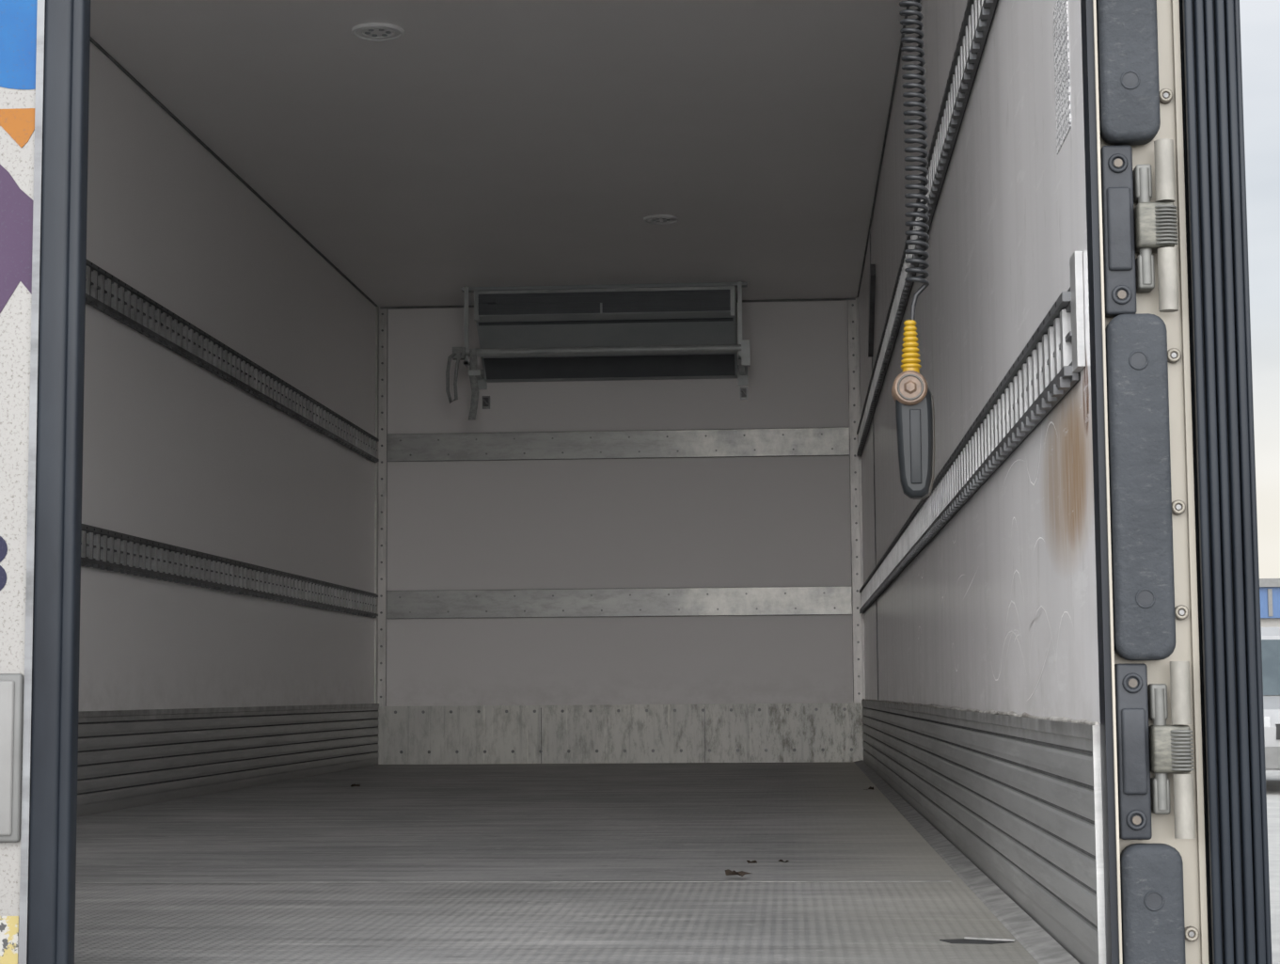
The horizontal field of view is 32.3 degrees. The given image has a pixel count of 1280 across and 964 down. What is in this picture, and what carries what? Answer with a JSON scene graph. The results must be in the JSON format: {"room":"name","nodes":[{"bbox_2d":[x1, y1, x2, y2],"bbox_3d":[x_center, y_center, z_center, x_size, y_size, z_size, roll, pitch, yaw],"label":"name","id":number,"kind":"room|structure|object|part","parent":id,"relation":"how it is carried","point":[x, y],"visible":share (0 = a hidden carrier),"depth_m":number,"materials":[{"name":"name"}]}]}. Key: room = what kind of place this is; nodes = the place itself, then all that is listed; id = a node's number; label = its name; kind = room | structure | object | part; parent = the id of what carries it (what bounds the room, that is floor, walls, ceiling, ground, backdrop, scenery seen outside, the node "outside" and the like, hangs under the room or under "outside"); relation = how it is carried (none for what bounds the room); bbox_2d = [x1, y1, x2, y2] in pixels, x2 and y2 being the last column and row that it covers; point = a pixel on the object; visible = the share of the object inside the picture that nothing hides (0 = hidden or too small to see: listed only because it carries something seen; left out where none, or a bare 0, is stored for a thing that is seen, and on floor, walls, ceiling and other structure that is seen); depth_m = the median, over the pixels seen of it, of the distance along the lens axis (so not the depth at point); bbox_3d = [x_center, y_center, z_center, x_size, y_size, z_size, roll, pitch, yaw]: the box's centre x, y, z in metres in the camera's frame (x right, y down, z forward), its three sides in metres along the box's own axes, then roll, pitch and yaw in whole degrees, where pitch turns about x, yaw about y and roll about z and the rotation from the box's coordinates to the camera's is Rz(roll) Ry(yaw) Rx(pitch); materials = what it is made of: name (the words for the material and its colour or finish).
{"room":"loading area","nodes":[
{"label":"loading area","id":0,"kind":"room"},
{"bbox_2d":[78,41,375,711],"bbox_3d":[-1.623,-0.130,6.905,0.080,2.275,8.330,-1,-5,4],"label":"wall","id":1,"kind":"structure","parent":0,"point":[175,452],"depth_m":7.84,"materials":[{"name":"white plastic"}]},
{"bbox_2d":[77,703,379,817],"bbox_3d":[-1.569,0.850,6.769,0.018,0.298,8.246,-1,-5,4],"label":"baseboard","id":2,"kind":"structure","parent":1,"relation":"attached to","point":[127,758],"depth_m":7.67,"materials":[{"name":"metal"}]},
{"bbox_2d":[80,523,378,617],"bbox_3d":[-1.568,0.231,6.871,0.022,0.122,8.038,-1,-5,4],"label":"rail","id":3,"kind":"object","parent":1,"relation":"attached to","point":[102,548],"visible":0.81,"depth_m":7.72,"materials":[{"name":"silver metal"}]},
{"bbox_2d":[85,259,379,462],"bbox_3d":[-1.574,-0.534,6.944,0.022,0.129,8.038,-1,-5,4],"label":"rail","id":4,"kind":"object","parent":1,"relation":"attached to","point":[105,292],"visible":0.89,"depth_m":7.80,"materials":[{"name":"silver metal"}]},
{"bbox_2d":[90,36,377,306],"bbox_3d":[-1.589,-1.262,6.975,0.008,0.008,8.239,-1,-5,4],"label":"trim","id":5,"kind":"structure","parent":1,"relation":"attached to","point":[92,40],"depth_m":7.92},
{"bbox_2d":[90,0,907,307],"bbox_3d":[-0.394,-1.319,6.935,2.560,0.080,8.330,-1,-5,4],"label":"ceiling","id":6,"kind":"structure","parent":0,"point":[488,143],"depth_m":7.56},
{"bbox_2d":[351,22,404,41],"bbox_3d":[-0.767,-1.316,6.456,0.152,0.012,0.152,-1,-5,4],"label":"ceiling light","id":7,"kind":"object","parent":6,"relation":"attached to","point":[369,31],"depth_m":6.45,"materials":[{"name":"white plastic"}]},
{"bbox_2d":[643,214,679,224],"bbox_3d":[0.086,-1.074,9.039,0.148,0.012,0.148,-1,-5,4],"label":"ceiling light","id":8,"kind":"object","parent":6,"relation":"attached to","point":[655,219],"depth_m":9.03,"materials":[{"name":"white plastic"}]},
{"bbox_2d":[891,0,935,499],"bbox_3d":[0.345,-0.822,2.888,0.055,1.691,0.054,-1,-5,4],"label":"remote control","id":9,"kind":"object","parent":6,"relation":"hanging from","point":[912,396],"visible":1,"depth_m":2.83,"materials":[{"name":"black plastic"}]},
{"bbox_3d":[-0.715,-1.734,2.793,2.481,0.120,0.020,-1,-5,4],"label":"header","id":10,"kind":"object","parent":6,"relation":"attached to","visible":0},
{"bbox_2d":[0,86,35,963],"bbox_3d":[-1.343,-0.548,2.696,1.250,2.420,0.028,-1,-5,4],"label":"panel","id":11,"kind":"object","parent":10,"relation":"attached to","point":[15,317],"visible":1,"depth_m":2.59,"materials":[{"name":"white paint"}]},
{"bbox_2d":[0,565,6,590],"bbox_3d":[-0.765,0.113,2.579,0.052,0.042,0.001,-1,-5,4],"label":"ring","id":12,"kind":"object","parent":11,"relation":"attached to","point":[3,575],"visible":1,"depth_m":2.58,"materials":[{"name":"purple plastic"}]},
{"bbox_2d":[0,536,7,562],"bbox_3d":[-0.765,0.079,2.582,0.052,0.042,0.001,-1,-5,4],"label":"ring","id":13,"kind":"object","parent":11,"relation":"attached to","point":[3,545],"visible":1,"depth_m":2.58,"materials":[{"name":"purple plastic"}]},
{"bbox_2d":[0,916,18,963],"bbox_3d":[-0.778,0.554,2.538,0.128,0.108,0.001,-1,-5,4],"label":"warning sticker","id":14,"kind":"object","parent":11,"relation":"attached to","point":[8,924],"visible":1,"depth_m":2.54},
{"bbox_2d":[0,673,23,842],"bbox_3d":[-0.815,0.320,2.554,0.199,0.194,0.016,-1,-5,4],"label":"hatch","id":15,"kind":"object","parent":11,"relation":"attached to","point":[11,685],"visible":1,"depth_m":2.55,"materials":[{"name":"metal"}]},
{"bbox_2d":[0,164,33,313],"bbox_3d":[-0.778,-0.253,2.615,0.119,0.290,0.001,-1,-5,4],"label":"purple shape","id":16,"kind":"object","parent":11,"relation":"attached to","point":[16,207],"visible":1,"depth_m":2.62,"materials":[{"name":"paint"}]},
{"bbox_2d":[0,108,34,147],"bbox_3d":[-0.764,-0.421,2.630,0.089,0.048,0.001,-1,-5,4],"label":"orange shape","id":17,"kind":"object","parent":11,"relation":"attached to","point":[19,123],"visible":1,"depth_m":2.63,"materials":[{"name":"paint"}]},
{"bbox_2d":[0,0,37,89],"bbox_3d":[-0.795,-0.562,2.646,0.149,0.190,0.001,-1,-5,4],"label":"blue shape","id":18,"kind":"object","parent":11,"relation":"attached to","point":[18,18],"visible":1,"depth_m":2.64,"materials":[{"name":"paint"}]},
{"bbox_2d":[18,0,90,963],"bbox_3d":[-0.691,-0.557,2.650,0.056,2.420,0.034,-1,-5,4],"label":"seal","id":19,"kind":"object","parent":11,"relation":"attached to","point":[53,592],"visible":1,"depth_m":2.58,"materials":[{"name":"rubber"}]},
{"bbox_2d":[74,761,1038,963],"bbox_3d":[-0.377,1.033,6.709,2.560,0.104,8.330,-1,-5,4],"label":"floor","id":20,"kind":"structure","parent":0,"point":[282,850],"depth_m":4.18,"materials":[{"name":"grey metal"}]},
{"bbox_2d":[75,881,884,883],"bbox_3d":[-0.591,0.727,4.010,2.300,0.001,0.006,-1,-5,4],"label":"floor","id":21,"kind":"structure","parent":20,"relation":"attached to","point":[338,881],"depth_m":3.98,"materials":[{"name":"grey metal"}]},
{"bbox_2d":[725,869,751,876],"bbox_3d":[0.180,0.711,4.014,0.051,0.012,0.028,-1,-5,4],"label":"dry leaf","id":22,"kind":"object","parent":20,"relation":"on","point":[728,872],"visible":1,"depth_m":4.01,"materials":[{"name":"brown plant"}]},
{"bbox_2d":[386,300,863,708],"bbox_3d":[-0.107,0.244,10.919,2.400,2.275,0.080,-1,-5,4],"label":"wall","id":23,"kind":"structure","parent":0,"point":[773,521],"depth_m":10.88,"materials":[{"name":"white plastic"}]},
{"bbox_2d":[374,305,388,706],"bbox_3d":[-1.284,0.113,10.941,0.052,1.989,0.060,-1,-5,4],"label":"trim","id":24,"kind":"structure","parent":23,"relation":"attached to","point":[381,315],"depth_m":10.95,"materials":[{"name":"metal"}]},
{"bbox_2d":[482,395,489,409],"bbox_3d":[-0.767,-0.398,10.958,0.040,0.064,0.054,-1,-5,4],"label":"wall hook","id":25,"kind":"object","parent":23,"relation":"attached to","point":[485,399],"visible":1,"depth_m":10.98,"materials":[{"name":"silver metal"}]},
{"bbox_2d":[445,281,750,419],"bbox_3d":[-0.184,-0.597,10.680,1.438,0.644,0.564,-1,-5,4],"label":"refrigeration evaporator","id":26,"kind":"object","parent":23,"relation":"attached to","point":[663,331],"visible":1,"depth_m":10.57,"materials":[{"name":"grey metal"}]},
{"bbox_2d":[379,298,855,309],"bbox_3d":[-0.118,-0.887,10.982,2.372,0.010,0.010,-1,-5,4],"label":"trim","id":27,"kind":"structure","parent":23,"relation":"attached to","point":[826,299],"depth_m":10.93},
{"bbox_2d":[387,426,849,461],"bbox_3d":[-0.116,-0.184,10.913,2.288,0.139,0.014,-1,-5,4],"label":"rail","id":28,"kind":"object","parent":23,"relation":"attached to","point":[824,441],"visible":1,"depth_m":10.91,"materials":[{"name":"metal"}]},
{"bbox_2d":[386,585,852,618],"bbox_3d":[-0.110,0.592,10.838,2.288,0.140,0.014,-1,-5,4],"label":"rail","id":29,"kind":"object","parent":23,"relation":"attached to","point":[804,600],"visible":1,"depth_m":10.84,"materials":[{"name":"metal"}]},
{"bbox_2d":[378,703,863,764],"bbox_3d":[-0.103,1.230,10.776,2.376,0.284,0.016,-1,-5,4],"label":"baseboard","id":30,"kind":"structure","parent":23,"relation":"attached to","point":[735,733],"depth_m":10.77,"materials":[{"name":"metal"}]},
{"bbox_2d":[740,386,747,399],"bbox_3d":[0.512,-0.440,10.875,0.040,0.064,0.054,-1,-5,4],"label":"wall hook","id":31,"kind":"object","parent":23,"relation":"attached to","point":[743,389],"visible":1,"depth_m":10.89,"materials":[{"name":"silver metal"}]},
{"bbox_2d":[847,296,865,703],"bbox_3d":[1.056,0.081,10.785,0.056,1.989,0.060,-1,-5,4],"label":"trim","id":32,"kind":"structure","parent":23,"relation":"attached to","point":[853,336],"depth_m":10.80,"materials":[{"name":"metal"}]},
{"bbox_2d":[858,0,1100,724],"bbox_3d":[0.852,-0.164,6.740,0.080,2.275,8.330,-1,-5,4],"label":"wall","id":33,"kind":"structure","parent":0,"point":[1006,184],"depth_m":3.90,"materials":[{"name":"white plastic"}]},
{"bbox_2d":[868,264,875,357],"bbox_3d":[0.944,-0.695,8.984,0.020,0.320,0.400,-1,-5,4],"label":"cover","id":34,"kind":"object","parent":33,"relation":"attached to","point":[872,276],"visible":1,"depth_m":8.95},
{"bbox_2d":[869,230,878,700],"bbox_3d":[0.973,-0.077,9.173,0.004,1.961,0.015,-1,-5,4],"label":"trim","id":35,"kind":"structure","parent":33,"relation":"attached to","point":[870,230],"depth_m":9.14,"materials":[{"name":"grey metal"}]},
{"bbox_2d":[857,0,910,297],"bbox_3d":[0.797,-1.295,6.816,0.006,0.006,8.239,-1,-5,4],"label":"trim","id":36,"kind":"structure","parent":33,"relation":"attached to","point":[906,17],"depth_m":7.84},
{"bbox_2d":[856,0,998,456],"bbox_3d":[0.797,-0.567,6.786,0.022,0.129,8.038,-1,-5,4],"label":"rail","id":37,"kind":"object","parent":33,"relation":"attached to","point":[979,14],"visible":0.91,"depth_m":4.88,"materials":[{"name":"silver metal"}]},
{"bbox_2d":[853,759,1079,963],"bbox_3d":[0.777,0.960,6.593,0.041,0.010,8.220,-1,-5,4],"label":"trim","id":38,"kind":"structure","parent":33,"relation":"attached to","point":[1037,942],"depth_m":3.68,"materials":[{"name":"grey metal"}]},
{"bbox_2d":[859,251,1085,613],"bbox_3d":[0.801,0.179,6.694,0.022,0.157,8.078,-1,-5,4],"label":"rail","id":39,"kind":"object","parent":33,"relation":"attached to","point":[1050,365],"visible":0.98,"depth_m":3.50,"materials":[{"name":"silver metal"}]},
{"bbox_2d":[862,698,1098,725],"bbox_3d":[0.800,0.664,6.589,0.009,0.014,8.160,-1,-5,4],"label":"trim","id":40,"kind":"structure","parent":33,"relation":"attached to","point":[1009,713],"depth_m":3.60,"materials":[{"name":"silver metal"}]},
{"bbox_2d":[861,699,1106,963],"bbox_3d":[0.807,0.817,6.610,0.018,0.298,8.246,-1,-5,4],"label":"baseboard","id":41,"kind":"structure","parent":33,"relation":"attached to","point":[1020,798],"depth_m":3.43,"materials":[{"name":"metal"}]},
{"bbox_2d":[912,87,1072,702],"bbox_3d":[0.675,0.001,4.666,0.001,1.019,3.649,-1,-5,4],"label":"scuff marks","id":42,"kind":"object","parent":33,"relation":"attached to","point":[1024,87],"depth_m":3.48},
{"bbox_2d":[1053,0,1070,154],"bbox_3d":[0.547,-0.538,2.865,0.001,0.195,0.140,-1,-5,4],"label":"wall label","id":43,"kind":"object","parent":33,"relation":"attached to","point":[1060,11],"visible":1,"depth_m":2.86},
{"bbox_2d":[1080,0,1208,963],"bbox_3d":[0.573,-0.564,2.570,0.110,2.520,0.066,-1,-5,4],"label":"door frame post","id":44,"kind":"object","parent":33,"relation":"attached to","point":[1192,851],"depth_m":2.51,"materials":[{"name":"metal"}]},
{"bbox_2d":[1095,0,1160,145],"bbox_3d":[0.564,-0.587,2.565,0.067,0.394,0.041,-1,-5,4],"label":"buffer","id":45,"kind":"object","parent":44,"relation":"attached to","point":[1127,30],"visible":1,"depth_m":2.54,"materials":[{"name":"black rubber"}]},
{"bbox_3d":[0.573,-0.291,2.534,0.082,0.199,0.045,-1,-5,4],"label":"door hinge","id":46,"kind":"part","parent":44,"relation":"part of","materials":[{"name":"silver metal"}]},
{"bbox_2d":[1105,313,1175,660],"bbox_3d":[0.568,0.005,2.509,0.067,0.394,0.041,-1,-5,4],"label":"buffer","id":47,"kind":"object","parent":44,"relation":"attached to","point":[1144,613],"visible":1,"depth_m":2.49,"materials":[{"name":"black rubber"}]},
{"bbox_2d":[1120,843,1185,963],"bbox_3d":[0.573,0.597,2.452,0.067,0.386,0.041,-1,-5,4],"label":"buffer","id":48,"kind":"object","parent":44,"relation":"attached to","point":[1151,875],"visible":1,"depth_m":2.44,"materials":[{"name":"black rubber"}]},
{"bbox_3d":[0.578,0.301,2.477,0.082,0.198,0.045,-1,-5,4],"label":"door hinge","id":49,"kind":"part","parent":44,"relation":"part of","materials":[{"name":"grey metal"}]},
{"bbox_2d":[1178,0,1210,963],"bbox_3d":[0.703,-0.517,3.174,0.050,2.420,1.220,-1,-5,4],"label":"panel","id":50,"kind":"object","parent":44,"relation":"attached to","point":[1178,0],"visible":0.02,"depth_m":2.56,"materials":[{"name":"white paint"}]},
{"bbox_2d":[1180,0,1272,963],"bbox_3d":[0.661,-0.574,2.570,0.064,2.420,0.057,-1,-5,4],"label":"seal","id":51,"kind":"object","parent":50,"relation":"attached to","point":[1226,516],"visible":1,"depth_m":2.49,"materials":[{"name":"rubber"}]},
{"label":"outside","id":52,"kind":"structure","parent":0,"visible":0},
{"bbox_2d":[1265,770,1279,963],"bbox_3d":[12.060,7.185,59.732,200.000,0.100,220.000,-1,-5,4],"label":"ground","id":53,"kind":"structure","parent":52,"point":[1272,777],"depth_m":20.06,"materials":[{"name":"concrete"}]},
{"bbox_2d":[1259,578,1279,627],"bbox_3d":[27.818,5.730,70.882,34.800,4.700,14.800,-1,-5,4],"label":"warehouse building","id":54,"kind":"structure","parent":53,"relation":"on","point":[1269,588],"depth_m":64.42,"materials":[{"name":"blue metal"}]},
{"bbox_2d":[1261,627,1279,770],"bbox_3d":[9.627,3.431,33.758,2.440,2.450,5.635,-1,-5,4],"label":"delivery van","id":55,"kind":"object","parent":53,"relation":"on","point":[1270,636],"visible":0.02,"depth_m":32.08,"materials":[{"name":"paint"}]}
]}

